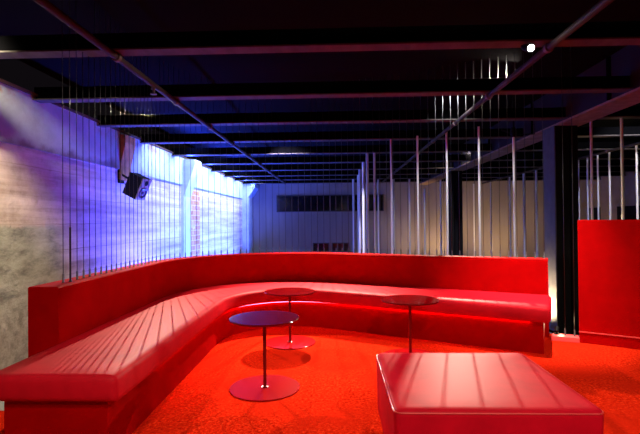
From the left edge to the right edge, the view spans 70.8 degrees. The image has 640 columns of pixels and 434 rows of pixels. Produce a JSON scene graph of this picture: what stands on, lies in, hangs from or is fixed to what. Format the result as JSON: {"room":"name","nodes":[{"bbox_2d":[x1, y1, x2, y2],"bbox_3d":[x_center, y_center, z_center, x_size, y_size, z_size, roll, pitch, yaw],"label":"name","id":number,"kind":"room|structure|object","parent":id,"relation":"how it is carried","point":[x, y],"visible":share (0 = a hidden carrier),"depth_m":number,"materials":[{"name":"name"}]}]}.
{"room":"entertainment venue","nodes":[
{"label":"entertainment venue","id":0,"kind":"room"},
{"bbox_2d":[0,78,243,369],"bbox_3d":[-3.083,0.172,5.752,0.260,2.935,21.300,-1,0,2],"label":"wall","id":1,"kind":"structure","parent":0,"point":[34,224],"depth_m":5.51,"materials":[{"name":"concrete"}]},
{"bbox_2d":[118,134,135,180],"bbox_3d":[-2.978,-0.888,6.833,0.220,0.670,0.350,-1,0,2],"label":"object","id":2,"kind":"structure","parent":1,"relation":"attached to","point":[126,141],"depth_m":6.77,"materials":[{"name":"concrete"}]},
{"bbox_2d":[118,170,151,199],"bbox_3d":[-2.759,-0.502,6.623,0.547,0.509,0.217,-1,-1,19],"label":"wall speaker","id":3,"kind":"object","parent":1,"relation":"attached to","point":[142,180],"visible":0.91,"depth_m":6.52,"materials":[{"name":"black plastic"}]},
{"bbox_2d":[181,159,200,256],"bbox_3d":[-2.787,0.235,9.619,0.400,2.870,0.450,-1,0,2],"label":"pillar","id":4,"kind":"structure","parent":0,"point":[195,165],"depth_m":9.43,"materials":[{"name":"painted plaster"}]},
{"bbox_2d":[242,184,258,252],"bbox_3d":[-2.505,0.287,15.988,0.550,2.870,0.800,-1,0,2],"label":"wall","id":5,"kind":"structure","parent":0,"point":[248,192],"depth_m":15.60,"materials":[{"name":"paint"}]},
{"bbox_2d":[0,326,639,433],"bbox_3d":[3.101,1.630,5.639,12.600,0.100,21.500,-1,0,2],"label":"floor","id":6,"kind":"structure","parent":0,"point":[1,402],"depth_m":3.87,"materials":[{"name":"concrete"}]},
{"bbox_2d":[229,310,299,401],"bbox_3d":[-0.402,0.986,3.277,0.508,0.512,0.508,-1,0,2],"label":"pedestal table","id":7,"kind":"object","parent":6,"relation":"on","point":[261,388],"visible":1,"depth_m":3.25,"materials":[{"name":"red metal"}]},
{"bbox_2d":[0,252,550,433],"bbox_3d":[0.267,0.845,4.117,4.268,0.796,3.789,-1,0,2],"label":"bench","id":8,"kind":"object","parent":6,"relation":"on","point":[105,350],"visible":0.88,"depth_m":4.16,"materials":[{"name":"red leather"}]},
{"bbox_2d":[62,22,64,282],"bbox_3d":[-1.804,-0.634,3.156,0.019,2.184,0.019,-1,0,2],"label":"wire","id":9,"kind":"object","parent":8,"relation":"on","point":[62,22],"visible":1,"depth_m":3.15,"materials":[{"name":"grey metal"}]},
{"bbox_2d":[68,227,71,281],"bbox_3d":[-1.767,0.266,3.187,0.024,0.385,0.024,-1,0,2],"label":"rod","id":10,"kind":"object","parent":8,"relation":"on","point":[69,227],"visible":1,"depth_m":3.18,"materials":[{"name":"black metal"}]},
{"bbox_2d":[69,0,71,280],"bbox_3d":[-1.801,-0.633,3.241,0.019,2.184,0.019,-1,0,2],"label":"wire","id":11,"kind":"object","parent":8,"relation":"on","point":[69,0],"visible":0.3,"depth_m":3.24,"materials":[{"name":"grey metal"}]},
{"bbox_2d":[75,0,77,279],"bbox_3d":[-1.798,-0.632,3.326,0.019,2.184,0.019,-1,0,2],"label":"wire","id":12,"kind":"object","parent":8,"relation":"on","point":[75,0],"visible":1,"depth_m":3.32,"materials":[{"name":"grey metal"}]},
{"bbox_2d":[82,52,84,277],"bbox_3d":[-1.793,-0.396,3.409,0.018,1.713,0.018,-1,-1,24],"label":"wire","id":13,"kind":"object","parent":8,"relation":"on","point":[82,52],"visible":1,"depth_m":3.41,"materials":[{"name":"grey metal"}]},
{"bbox_2d":[88,56,90,276],"bbox_3d":[-1.790,-0.395,3.495,0.018,1.713,0.018,-1,-1,24],"label":"wire","id":14,"kind":"object","parent":8,"relation":"on","point":[88,56],"visible":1,"depth_m":3.49,"materials":[{"name":"grey metal"}]},
{"bbox_2d":[94,1,96,274],"bbox_3d":[-1.790,-0.630,3.582,0.019,2.184,0.019,-1,0,2],"label":"wire","id":15,"kind":"object","parent":8,"relation":"on","point":[94,1],"visible":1,"depth_m":3.58,"materials":[{"name":"grey metal"}]},
{"bbox_2d":[99,6,101,273],"bbox_3d":[-1.787,-0.629,3.667,0.019,2.184,0.019,-1,0,2],"label":"wire","id":16,"kind":"object","parent":8,"relation":"on","point":[99,6],"visible":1,"depth_m":3.67,"materials":[{"name":"grey metal"}]},
{"bbox_2d":[105,13,107,272],"bbox_3d":[-1.784,-0.629,3.753,0.019,2.184,0.019,-1,0,2],"label":"wire","id":17,"kind":"object","parent":8,"relation":"on","point":[105,13],"visible":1,"depth_m":3.75,"materials":[{"name":"grey metal"}]},
{"bbox_2d":[110,16,112,271],"bbox_3d":[-1.782,-0.628,3.838,0.019,2.184,0.019,-1,0,2],"label":"wire","id":18,"kind":"object","parent":8,"relation":"on","point":[110,16],"visible":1,"depth_m":3.84,"materials":[{"name":"grey metal"}]},
{"bbox_2d":[115,62,116,270],"bbox_3d":[-1.779,-0.627,3.923,0.019,2.184,0.019,-1,0,2],"label":"wire","id":19,"kind":"object","parent":8,"relation":"on","point":[115,62],"visible":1,"depth_m":3.92,"materials":[{"name":"grey metal"}]},
{"bbox_2d":[119,24,121,269],"bbox_3d":[-1.776,-0.626,4.008,0.019,2.184,0.019,-1,0,2],"label":"wire","id":20,"kind":"object","parent":8,"relation":"on","point":[119,24],"visible":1,"depth_m":4.00,"materials":[{"name":"grey metal"}]},
{"bbox_2d":[124,28,125,267],"bbox_3d":[-1.773,-0.626,4.094,0.019,2.184,0.019,-1,0,2],"label":"wire","id":21,"kind":"object","parent":8,"relation":"on","point":[124,28],"visible":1,"depth_m":4.09,"materials":[{"name":"grey metal"}]},
{"bbox_2d":[128,32,130,267],"bbox_3d":[-1.770,-0.625,4.179,0.019,2.184,0.019,-1,0,2],"label":"wire","id":22,"kind":"object","parent":8,"relation":"on","point":[128,32],"visible":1,"depth_m":4.17,"materials":[{"name":"grey metal"}]},
{"bbox_2d":[132,56,134,266],"bbox_3d":[-1.768,-0.624,4.264,0.019,2.184,0.019,-1,0,2],"label":"wire","id":23,"kind":"object","parent":8,"relation":"on","point":[132,56],"visible":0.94,"depth_m":4.26,"materials":[{"name":"grey metal"}]},
{"bbox_2d":[136,56,138,265],"bbox_3d":[-1.765,-0.624,4.349,0.019,2.184,0.019,-1,0,2],"label":"wire","id":24,"kind":"object","parent":8,"relation":"on","point":[136,56],"visible":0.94,"depth_m":4.34,"materials":[{"name":"grey metal"}]},
{"bbox_2d":[140,56,142,264],"bbox_3d":[-1.762,-0.623,4.435,0.019,2.184,0.019,-1,0,2],"label":"wire","id":25,"kind":"object","parent":8,"relation":"on","point":[140,56],"visible":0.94,"depth_m":4.43,"materials":[{"name":"grey metal"}]},
{"bbox_2d":[144,82,145,263],"bbox_3d":[-1.759,-0.622,4.520,0.019,2.184,0.019,-1,0,2],"label":"wire","id":26,"kind":"object","parent":8,"relation":"on","point":[144,82],"visible":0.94,"depth_m":4.52,"materials":[{"name":"grey metal"}]},
{"bbox_2d":[147,56,149,262],"bbox_3d":[-1.756,-0.622,4.605,0.019,2.184,0.019,-1,0,2],"label":"wire","id":27,"kind":"object","parent":8,"relation":"on","point":[147,56],"visible":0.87,"depth_m":4.60,"materials":[{"name":"grey metal"}]},
{"bbox_2d":[151,98,152,261],"bbox_3d":[-1.749,-0.385,4.689,0.018,1.713,0.018,-1,-1,24],"label":"wire","id":28,"kind":"object","parent":8,"relation":"on","point":[151,98],"visible":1,"depth_m":4.69,"materials":[{"name":"grey metal"}]},
{"bbox_2d":[155,100,156,261],"bbox_3d":[-1.740,-0.385,4.773,0.018,1.713,0.018,-1,-1,24],"label":"wire","id":29,"kind":"object","parent":8,"relation":"on","point":[155,100],"visible":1,"depth_m":4.77,"materials":[{"name":"grey metal"}]},
{"bbox_2d":[159,69,160,260],"bbox_3d":[-1.728,-0.620,4.859,0.019,2.184,0.019,-1,0,2],"label":"wire","id":30,"kind":"object","parent":8,"relation":"on","point":[159,69],"visible":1,"depth_m":4.86,"materials":[{"name":"grey metal"}]},
{"bbox_2d":[163,61,165,259],"bbox_3d":[-1.709,-0.619,4.942,0.019,2.184,0.019,-1,0,2],"label":"wire","id":31,"kind":"object","parent":8,"relation":"on","point":[163,61],"visible":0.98,"depth_m":4.94,"materials":[{"name":"grey metal"}]},
{"bbox_2d":[168,64,170,259],"bbox_3d":[-1.683,-0.619,5.024,0.019,2.184,0.019,-1,0,2],"label":"wire","id":32,"kind":"object","parent":8,"relation":"on","point":[168,64],"visible":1,"depth_m":5.02,"materials":[{"name":"grey metal"}]},
{"bbox_2d":[173,66,175,258],"bbox_3d":[-1.653,-0.618,5.104,0.019,2.184,0.019,-1,0,2],"label":"wire","id":33,"kind":"object","parent":8,"relation":"on","point":[173,66],"visible":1,"depth_m":5.10,"materials":[{"name":"grey metal"}]},
{"bbox_2d":[316,98,318,252],"bbox_3d":[-0.038,-0.627,5.884,0.019,2.184,0.019,-1,0,2],"label":"wire","id":34,"kind":"object","parent":8,"relation":"on","point":[316,98],"visible":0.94,"depth_m":5.88,"materials":[{"name":"grey metal"}]},
{"bbox_2d":[353,100,355,253],"bbox_3d":[0.428,-0.633,5.675,0.019,2.184,0.019,-1,0,2],"label":"wire","id":35,"kind":"object","parent":8,"relation":"on","point":[353,100],"visible":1,"depth_m":5.67,"materials":[{"name":"grey metal"}]},
{"bbox_2d":[399,97,401,254],"bbox_3d":[0.960,-0.640,5.404,0.019,2.184,0.019,-1,0,2],"label":"wire","id":36,"kind":"object","parent":8,"relation":"on","point":[399,97],"visible":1,"depth_m":5.40,"materials":[{"name":"grey metal"}]},
{"bbox_2d":[406,101,408,254],"bbox_3d":[1.036,-0.641,5.365,0.019,2.184,0.019,-1,0,2],"label":"wire","id":37,"kind":"object","parent":8,"relation":"on","point":[406,101],"visible":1,"depth_m":5.36,"materials":[{"name":"grey metal"}]},
{"bbox_2d":[413,96,415,254],"bbox_3d":[1.112,-0.642,5.327,0.019,2.184,0.019,-1,0,2],"label":"wire","id":38,"kind":"object","parent":8,"relation":"on","point":[413,96],"visible":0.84,"depth_m":5.32,"materials":[{"name":"grey metal"}]},
{"bbox_2d":[427,68,429,255],"bbox_3d":[1.264,-0.644,5.249,0.019,2.184,0.019,-1,0,2],"label":"wire","id":39,"kind":"object","parent":8,"relation":"on","point":[427,68],"visible":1,"depth_m":5.25,"materials":[{"name":"grey metal"}]},
{"bbox_2d":[434,67,437,255],"bbox_3d":[1.340,-0.645,5.210,0.019,2.184,0.019,-1,0,2],"label":"wire","id":40,"kind":"object","parent":8,"relation":"on","point":[434,67],"visible":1,"depth_m":5.21,"materials":[{"name":"grey metal"}]},
{"bbox_2d":[442,71,444,255],"bbox_3d":[1.416,-0.647,5.172,0.019,2.184,0.019,-1,0,2],"label":"wire","id":41,"kind":"object","parent":8,"relation":"on","point":[442,71],"visible":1,"depth_m":5.17,"materials":[{"name":"grey metal"}]},
{"bbox_2d":[450,105,452,255],"bbox_3d":[1.492,-0.648,5.133,0.019,2.184,0.019,-1,0,2],"label":"wire","id":42,"kind":"object","parent":8,"relation":"on","point":[450,105],"visible":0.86,"depth_m":5.13,"materials":[{"name":"grey metal"}]},
{"bbox_2d":[457,63,459,255],"bbox_3d":[1.568,-0.649,5.094,0.019,2.184,0.019,-1,0,2],"label":"wire","id":43,"kind":"object","parent":8,"relation":"on","point":[457,63],"visible":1,"depth_m":5.09,"materials":[{"name":"grey metal"}]},
{"bbox_2d":[465,62,467,256],"bbox_3d":[1.644,-0.650,5.056,0.019,2.184,0.019,-1,0,2],"label":"wire","id":44,"kind":"object","parent":8,"relation":"on","point":[465,62],"visible":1,"depth_m":5.05,"materials":[{"name":"grey metal"}]},
{"bbox_2d":[473,64,476,256],"bbox_3d":[1.720,-0.651,5.017,0.019,2.184,0.019,-1,0,2],"label":"wire","id":45,"kind":"object","parent":8,"relation":"on","point":[473,64],"visible":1,"depth_m":5.01,"materials":[{"name":"grey metal"}]},
{"bbox_2d":[481,59,484,256],"bbox_3d":[1.796,-0.652,4.978,0.019,2.184,0.019,-1,0,2],"label":"wire","id":46,"kind":"object","parent":8,"relation":"on","point":[481,59],"visible":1,"depth_m":4.98,"materials":[{"name":"grey metal"}]},
{"bbox_2d":[489,58,492,256],"bbox_3d":[1.872,-0.653,4.939,0.019,2.184,0.019,-1,0,2],"label":"wire","id":47,"kind":"object","parent":8,"relation":"on","point":[489,58],"visible":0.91,"depth_m":4.94,"materials":[{"name":"grey metal"}]},
{"bbox_2d":[497,57,500,256],"bbox_3d":[1.948,-0.654,4.901,0.019,2.184,0.019,-1,0,2],"label":"wire","id":48,"kind":"object","parent":8,"relation":"on","point":[497,57],"visible":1,"depth_m":4.90,"materials":[{"name":"grey metal"}]},
{"bbox_2d":[506,58,509,257],"bbox_3d":[2.024,-0.655,4.862,0.019,2.184,0.019,-1,0,2],"label":"wire","id":49,"kind":"object","parent":8,"relation":"on","point":[506,58],"visible":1,"depth_m":4.86,"materials":[{"name":"grey metal"}]},
{"bbox_2d":[515,95,517,257],"bbox_3d":[2.100,-0.656,4.823,0.019,2.184,0.019,-1,0,2],"label":"wire","id":50,"kind":"object","parent":8,"relation":"on","point":[515,95],"visible":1,"depth_m":4.82,"materials":[{"name":"grey metal"}]},
{"bbox_2d":[523,53,526,257],"bbox_3d":[2.176,-0.657,4.784,0.019,2.184,0.019,-1,0,2],"label":"wire","id":51,"kind":"object","parent":8,"relation":"on","point":[523,53],"visible":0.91,"depth_m":4.79,"materials":[{"name":"grey metal"}]},
{"bbox_2d":[532,52,535,257],"bbox_3d":[2.252,-0.658,4.746,0.019,2.184,0.019,-1,0,2],"label":"wire","id":52,"kind":"object","parent":8,"relation":"on","point":[532,52],"visible":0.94,"depth_m":4.75,"materials":[{"name":"grey metal"}]},
{"bbox_2d":[541,58,544,258],"bbox_3d":[2.328,-0.659,4.707,0.019,2.184,0.019,-1,0,2],"label":"wire","id":53,"kind":"object","parent":8,"relation":"on","point":[541,58],"visible":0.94,"depth_m":4.71,"materials":[{"name":"grey metal"}]},
{"bbox_2d":[264,287,315,349],"bbox_3d":[-0.300,0.996,4.494,0.508,0.512,0.508,-1,0,2],"label":"pedestal table","id":54,"kind":"object","parent":6,"relation":"on","point":[288,342],"visible":0.95,"depth_m":4.46,"materials":[{"name":"red metal"}]},
{"bbox_2d":[352,179,354,252],"bbox_3d":[1.063,0.243,14.171,0.158,2.860,0.158,-1,0,2],"label":"pole","id":55,"kind":"object","parent":6,"relation":"on","point":[353,185],"visible":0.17,"depth_m":14.14,"materials":[{"name":"silver metal"}]},
{"bbox_2d":[357,175,358,252],"bbox_3d":[1.111,0.231,12.869,0.158,2.860,0.158,-1,0,2],"label":"pole","id":56,"kind":"object","parent":6,"relation":"on","point":[357,175],"visible":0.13,"depth_m":12.84,"materials":[{"name":"silver metal"}]},
{"bbox_2d":[358,169,361,252],"bbox_3d":[1.030,0.220,11.471,0.158,2.860,0.158,-1,0,2],"label":"pole","id":57,"kind":"object","parent":6,"relation":"on","point":[360,211],"visible":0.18,"depth_m":11.45,"materials":[{"name":"silver metal"}]},
{"bbox_2d":[362,162,365,252],"bbox_3d":[0.985,0.208,10.072,0.158,2.860,0.158,-1,0,2],"label":"pole","id":58,"kind":"object","parent":6,"relation":"on","point":[363,163],"visible":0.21,"depth_m":10.05,"materials":[{"name":"silver metal"}]},
{"bbox_2d":[366,153,369,252],"bbox_3d":[0.925,0.197,8.693,0.114,2.860,0.114,-1,0,2],"label":"pole","id":59,"kind":"object","parent":6,"relation":"on","point":[367,171],"visible":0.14,"depth_m":8.68,"materials":[{"name":"silver metal"}]},
{"bbox_2d":[373,153,376,252],"bbox_3d":[1.060,0.195,8.689,0.114,2.860,0.114,-1,0,2],"label":"pole","id":60,"kind":"object","parent":6,"relation":"on","point":[374,155],"visible":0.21,"depth_m":8.67,"materials":[{"name":"silver metal"}]},
{"bbox_2d":[377,180,379,252],"bbox_3d":[1.865,0.237,14.345,0.114,2.860,0.114,-1,0,2],"label":"pole","id":61,"kind":"object","parent":6,"relation":"on","point":[377,180],"visible":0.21,"depth_m":14.33,"materials":[{"name":"silver metal"}]},
{"bbox_2d":[390,139,392,253],"bbox_3d":[1.154,0.182,7.235,0.066,2.860,0.066,-1,0,2],"label":"pole","id":62,"kind":"object","parent":6,"relation":"on","point":[390,139],"visible":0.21,"depth_m":7.23,"materials":[{"name":"silver metal"}]},
{"bbox_2d":[392,179,394,253],"bbox_3d":[2.350,0.232,14.330,0.150,2.860,0.150,-1,0,2],"label":"pole","id":63,"kind":"object","parent":6,"relation":"on","point":[392,179],"visible":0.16,"depth_m":14.30,"materials":[{"name":"silver metal"}]},
{"bbox_2d":[409,179,410,253],"bbox_3d":[2.856,0.227,14.313,0.114,2.860,0.114,-1,0,2],"label":"pole","id":64,"kind":"object","parent":6,"relation":"on","point":[409,179],"visible":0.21,"depth_m":14.29,"materials":[{"name":"silver metal"}]},
{"bbox_2d":[381,295,439,352],"bbox_3d":[0.794,0.981,3.968,0.508,0.512,0.508,-1,0,2],"label":"pedestal table","id":65,"kind":"object","parent":6,"relation":"on","point":[404,300],"visible":0.64,"depth_m":3.96,"materials":[{"name":"red metal"}]},
{"bbox_2d":[416,136,419,254],"bbox_3d":[1.518,0.176,6.953,0.066,2.860,0.066,-1,0,2],"label":"pole","id":66,"kind":"object","parent":6,"relation":"on","point":[416,136],"visible":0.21,"depth_m":6.95,"materials":[{"name":"silver metal"}]},
{"bbox_2d":[424,189,425,254],"bbox_3d":[3.330,0.378,14.296,0.114,2.550,0.114,-1,0,2],"label":"pole","id":67,"kind":"object","parent":6,"relation":"on","point":[424,189],"visible":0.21,"depth_m":14.28,"materials":[{"name":"silver metal"}]},
{"bbox_2d":[440,180,441,254],"bbox_3d":[3.838,0.218,14.281,0.114,2.860,0.114,-1,0,2],"label":"pole","id":68,"kind":"object","parent":6,"relation":"on","point":[440,180],"visible":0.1,"depth_m":14.27,"materials":[{"name":"silver metal"}]},
{"bbox_2d":[445,132,448,254],"bbox_3d":[1.877,0.170,6.621,0.066,2.860,0.066,-1,0,2],"label":"pole","id":69,"kind":"object","parent":6,"relation":"on","point":[446,134],"visible":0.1,"depth_m":6.62,"materials":[{"name":"silver metal"}]},
{"bbox_2d":[448,171,462,255],"bbox_3d":[3.537,0.219,11.780,0.400,2.820,0.420,-1,0,2],"label":"steel column","id":70,"kind":"structure","parent":6,"relation":"on","point":[454,177],"depth_m":11.62,"materials":[{"name":"black metal"}]},
{"bbox_2d":[473,184,474,255],"bbox_3d":[5.386,0.243,15.732,0.114,2.805,0.114,-1,0,2],"label":"pole","id":71,"kind":"object","parent":6,"relation":"on","point":[473,184],"visible":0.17,"depth_m":15.72,"materials":[{"name":"silver metal"}]},
{"bbox_2d":[478,126,480,255],"bbox_3d":[2.237,0.164,6.299,0.066,2.860,0.066,-1,0,2],"label":"pole","id":72,"kind":"object","parent":6,"relation":"on","point":[479,180],"visible":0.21,"depth_m":6.29,"materials":[{"name":"silver metal"}]},
{"bbox_2d":[376,353,603,433],"bbox_3d":[0.749,1.006,2.246,0.862,0.434,0.828,-1,0,2],"label":"ottoman","id":73,"kind":"object","parent":6,"relation":"on","point":[418,393],"visible":1,"depth_m":1.98,"materials":[{"name":"red leather"}]},
{"bbox_2d":[509,177,511,256],"bbox_3d":[5.638,0.220,13.342,0.114,2.805,0.114,-1,0,2],"label":"pole","id":74,"kind":"object","parent":6,"relation":"on","point":[509,177],"visible":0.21,"depth_m":13.32,"materials":[{"name":"silver metal"}]},
{"bbox_2d":[512,137,515,256],"bbox_3d":[2.590,0.263,5.987,0.066,2.650,0.066,-1,0,2],"label":"pole","id":75,"kind":"object","parent":6,"relation":"on","point":[513,138],"visible":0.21,"depth_m":5.98,"materials":[{"name":"silver metal"}]},
{"bbox_2d":[523,174,525,256],"bbox_3d":[5.606,0.212,12.353,0.114,2.805,0.114,-1,0,2],"label":"pole","id":76,"kind":"object","parent":6,"relation":"on","point":[524,229],"visible":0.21,"depth_m":12.34,"materials":[{"name":"silver metal"}]},
{"bbox_2d":[535,170,537,257],"bbox_3d":[5.582,0.205,11.593,0.114,2.805,0.114,-1,0,2],"label":"pole","id":77,"kind":"object","parent":6,"relation":"on","point":[536,192],"visible":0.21,"depth_m":11.58,"materials":[{"name":"silver metal"}]},
{"bbox_2d":[543,125,578,334],"bbox_3d":[3.357,0.172,6.253,0.400,2.820,0.420,-1,0,2],"label":"steel column","id":78,"kind":"structure","parent":6,"relation":"on","point":[557,175],"depth_m":6.10,"materials":[{"name":"black metal"}]},
{"bbox_2d":[551,333,579,342],"bbox_3d":[2.430,1.201,4.478,0.250,0.050,0.130,-1,-1,23],"label":"curb","id":79,"kind":"object","parent":6,"relation":"on","point":[554,337],"visible":0.98,"depth_m":4.43,"materials":[{"name":"red"}]},
{"bbox_2d":[561,51,565,334],"bbox_3d":[2.430,-0.289,4.501,0.019,2.930,0.019,-1,0,2],"label":"wire","id":80,"kind":"object","parent":79,"relation":"on","point":[561,51],"visible":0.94,"depth_m":4.50,"materials":[{"name":"grey metal"}]},
{"bbox_2d":[570,47,575,335],"bbox_3d":[2.495,-0.290,4.449,0.019,2.930,0.019,-1,0,2],"label":"wire","id":81,"kind":"object","parent":79,"relation":"on","point":[570,47],"visible":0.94,"depth_m":4.45,"materials":[{"name":"grey metal"}]},
{"bbox_2d":[578,160,579,219],"bbox_3d":[5.516,0.188,9.578,0.075,2.805,0.075,-1,0,2],"label":"pole","id":82,"kind":"object","parent":6,"relation":"on","point":[578,160],"visible":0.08,"depth_m":9.57,"materials":[{"name":"silver metal"}]},
{"bbox_2d":[586,158,588,219],"bbox_3d":[5.505,0.186,9.239,0.075,2.805,0.075,-1,0,2],"label":"pole","id":83,"kind":"object","parent":6,"relation":"on","point":[586,158],"visible":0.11,"depth_m":9.23,"materials":[{"name":"silver metal"}]},
{"bbox_2d":[589,121,593,219],"bbox_3d":[3.543,0.147,5.857,0.070,2.860,0.070,-1,0,2],"label":"pole","id":84,"kind":"object","parent":6,"relation":"on","point":[590,122],"visible":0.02,"depth_m":5.85,"materials":[{"name":"silver metal"}]},
{"bbox_2d":[597,155,599,219],"bbox_3d":[5.493,0.183,8.878,0.075,2.805,0.075,-1,0,2],"label":"pole","id":85,"kind":"object","parent":6,"relation":"on","point":[597,155],"visible":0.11,"depth_m":8.87,"materials":[{"name":"silver metal"}]},
{"bbox_2d":[578,219,639,349],"bbox_3d":[3.604,0.611,3.769,2.500,1.195,0.116,-1,-1,33],"label":"wall","id":86,"kind":"structure","parent":6,"relation":"on","point":[608,250],"depth_m":4.26,"materials":[{"name":"red paint"}]},
{"bbox_2d":[608,152,610,219],"bbox_3d":[5.481,0.179,8.501,0.075,2.805,0.075,-1,0,2],"label":"pole","id":87,"kind":"object","parent":6,"relation":"on","point":[609,165],"visible":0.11,"depth_m":8.50,"materials":[{"name":"silver metal"}]},
{"bbox_2d":[620,118,624,219],"bbox_3d":[3.934,0.143,5.844,0.084,2.860,0.084,-1,0,2],"label":"pole","id":88,"kind":"object","parent":6,"relation":"on","point":[621,119],"visible":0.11,"depth_m":5.84,"materials":[{"name":"silver metal"}]},
{"bbox_2d":[635,145,638,219],"bbox_3d":[5.456,0.173,7.734,0.075,2.805,0.075,-1,0,2],"label":"pole","id":89,"kind":"object","parent":6,"relation":"on","point":[636,146],"visible":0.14,"depth_m":7.73,"materials":[{"name":"silver metal"}]},
{"bbox_2d":[0,0,639,164],"bbox_3d":[3.068,-1.810,5.668,12.600,0.120,21.500,-1,0,2],"label":"ceiling","id":90,"kind":"structure","parent":0,"point":[17,17],"depth_m":4.90,"materials":[{"name":"black"}]},
{"bbox_2d":[419,45,639,184],"bbox_3d":[3.465,-1.468,9.555,0.365,0.515,13.300,-1,0,2],"label":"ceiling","id":91,"kind":"structure","parent":90,"relation":"attached to","point":[586,107],"depth_m":5.62,"materials":[{"name":"black"}]},
{"bbox_2d":[0,21,639,58],"bbox_3d":[2.996,-1.375,3.306,12.160,0.150,0.130,-1,0,2],"label":"ceiling beam","id":92,"kind":"structure","parent":91,"relation":"attached to","point":[615,33],"depth_m":3.39,"materials":[{"name":"black metal"}]},
{"bbox_2d":[521,43,534,52],"bbox_3d":[1.519,-1.231,3.284,0.070,0.089,0.109,-1,0,2],"label":"spotlight","id":93,"kind":"object","parent":92,"relation":"attached to","point":[529,47],"visible":1,"depth_m":3.25,"materials":[{"name":"black plastic"}]},
{"bbox_2d":[32,76,632,102],"bbox_3d":[3.038,-1.364,4.605,12.160,0.150,0.130,-1,0,2],"label":"ceiling beam","id":94,"kind":"structure","parent":91,"relation":"attached to","point":[590,84],"depth_m":4.68,"materials":[{"name":"black metal"}]},
{"bbox_2d":[97,106,639,127],"bbox_3d":[3.080,-1.353,5.884,12.160,0.150,0.130,-1,0,2],"label":"ceiling beam","id":95,"kind":"structure","parent":91,"relation":"attached to","point":[632,112],"depth_m":5.95,"materials":[{"name":"black metal"}]},
{"bbox_2d":[140,126,639,143],"bbox_3d":[3.123,-1.342,7.214,12.160,0.150,0.130,-1,0,2],"label":"ceiling beam","id":96,"kind":"structure","parent":91,"relation":"attached to","point":[583,132],"depth_m":7.28,"materials":[{"name":"black metal"}]},
{"bbox_2d":[171,141,639,155],"bbox_3d":[3.169,-1.330,8.633,12.160,0.150,0.130,-1,0,2],"label":"ceiling beam","id":97,"kind":"structure","parent":91,"relation":"attached to","point":[582,146],"depth_m":8.69,"materials":[{"name":"black metal"}]},
{"bbox_2d":[33,0,285,183],"bbox_3d":[-1.386,-1.181,8.810,0.070,0.070,12.900,-1,0,2],"label":"ceiling pipe","id":98,"kind":"object","parent":97,"relation":"attached to","point":[115,56],"visible":1,"depth_m":3.52,"materials":[{"name":"grey metal"}]},
{"bbox_2d":[382,0,613,182],"bbox_3d":[1.851,-1.218,8.055,0.070,0.070,13.800,-1,0,2],"label":"ceiling pipe","id":99,"kind":"object","parent":97,"relation":"attached to","point":[548,47],"visible":0.87,"depth_m":3.60,"materials":[{"name":"grey metal"}]},
{"bbox_2d":[194,152,639,164],"bbox_3d":[3.214,-1.319,10.012,12.160,0.150,0.130,-1,0,2],"label":"ceiling beam","id":100,"kind":"structure","parent":91,"relation":"attached to","point":[613,155],"depth_m":10.06,"materials":[{"name":"black metal"}]},
{"bbox_2d":[243,176,600,183],"bbox_3d":[3.390,-1.274,15.409,12.160,0.150,0.130,-1,0,2],"label":"ceiling beam","id":101,"kind":"structure","parent":91,"relation":"attached to","point":[595,177],"depth_m":15.43,"materials":[{"name":"black metal"}]},
{"bbox_2d":[211,160,639,171],"bbox_3d":[3.260,-1.307,11.411,12.160,0.150,0.130,-1,0,2],"label":"ceiling beam","id":102,"kind":"structure","parent":91,"relation":"attached to","point":[602,163],"depth_m":11.44,"materials":[{"name":"black metal"}]},
{"bbox_2d":[482,142,639,183],"bbox_3d":[5.527,-1.233,10.336,0.070,0.070,11.000,-1,0,2],"label":"ceiling pipe","id":103,"kind":"object","parent":102,"relation":"attached to","point":[637,143],"visible":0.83,"depth_m":9.21,"materials":[{"name":"grey metal"}]},
{"bbox_2d":[234,172,625,180],"bbox_3d":[3.348,-1.284,14.110,12.160,0.150,0.130,-1,0,2],"label":"ceiling beam","id":104,"kind":"structure","parent":91,"relation":"attached to","point":[582,174],"depth_m":14.13,"materials":[{"name":"black metal"}]},
{"bbox_2d":[224,166,639,176],"bbox_3d":[3.305,-1.295,12.810,12.160,0.150,0.130,-1,0,2],"label":"ceiling beam","id":105,"kind":"structure","parent":91,"relation":"attached to","point":[615,168],"depth_m":12.83,"materials":[{"name":"black metal"}]},
{"bbox_2d":[252,180,586,257],"bbox_3d":[3.431,0.004,16.297,12.600,3.330,0.200,-1,0,2],"label":"wall","id":106,"kind":"structure","parent":0,"point":[332,226],"depth_m":16.21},
{"bbox_2d":[313,243,328,251],"bbox_3d":[0.039,1.091,16.274,0.600,0.320,0.050,-1,0,2],"label":"window","id":107,"kind":"structure","parent":106,"relation":"in","point":[320,246],"depth_m":16.27,"materials":[{"name":"grey glass"}]},
{"bbox_2d":[276,194,383,211],"bbox_3d":[0.359,-0.497,16.277,3.870,0.610,0.050,-1,0,2],"label":"window","id":108,"kind":"structure","parent":106,"relation":"in","point":[332,203],"depth_m":16.28,"materials":[{"name":"grey glass"}]},
{"bbox_2d":[332,243,347,251],"bbox_3d":[0.739,1.084,16.251,0.620,0.320,0.050,-1,0,2],"label":"window","id":109,"kind":"structure","parent":106,"relation":"in","point":[339,245],"depth_m":16.25,"materials":[{"name":"grey glass"}]},
{"bbox_2d":[589,159,639,219],"bbox_3d":[9.258,-0.146,5.353,0.240,3.330,21.300,-1,0,2],"label":"wall","id":110,"kind":"structure","parent":0,"point":[630,178],"depth_m":14.42,"materials":[{"name":"beige"}]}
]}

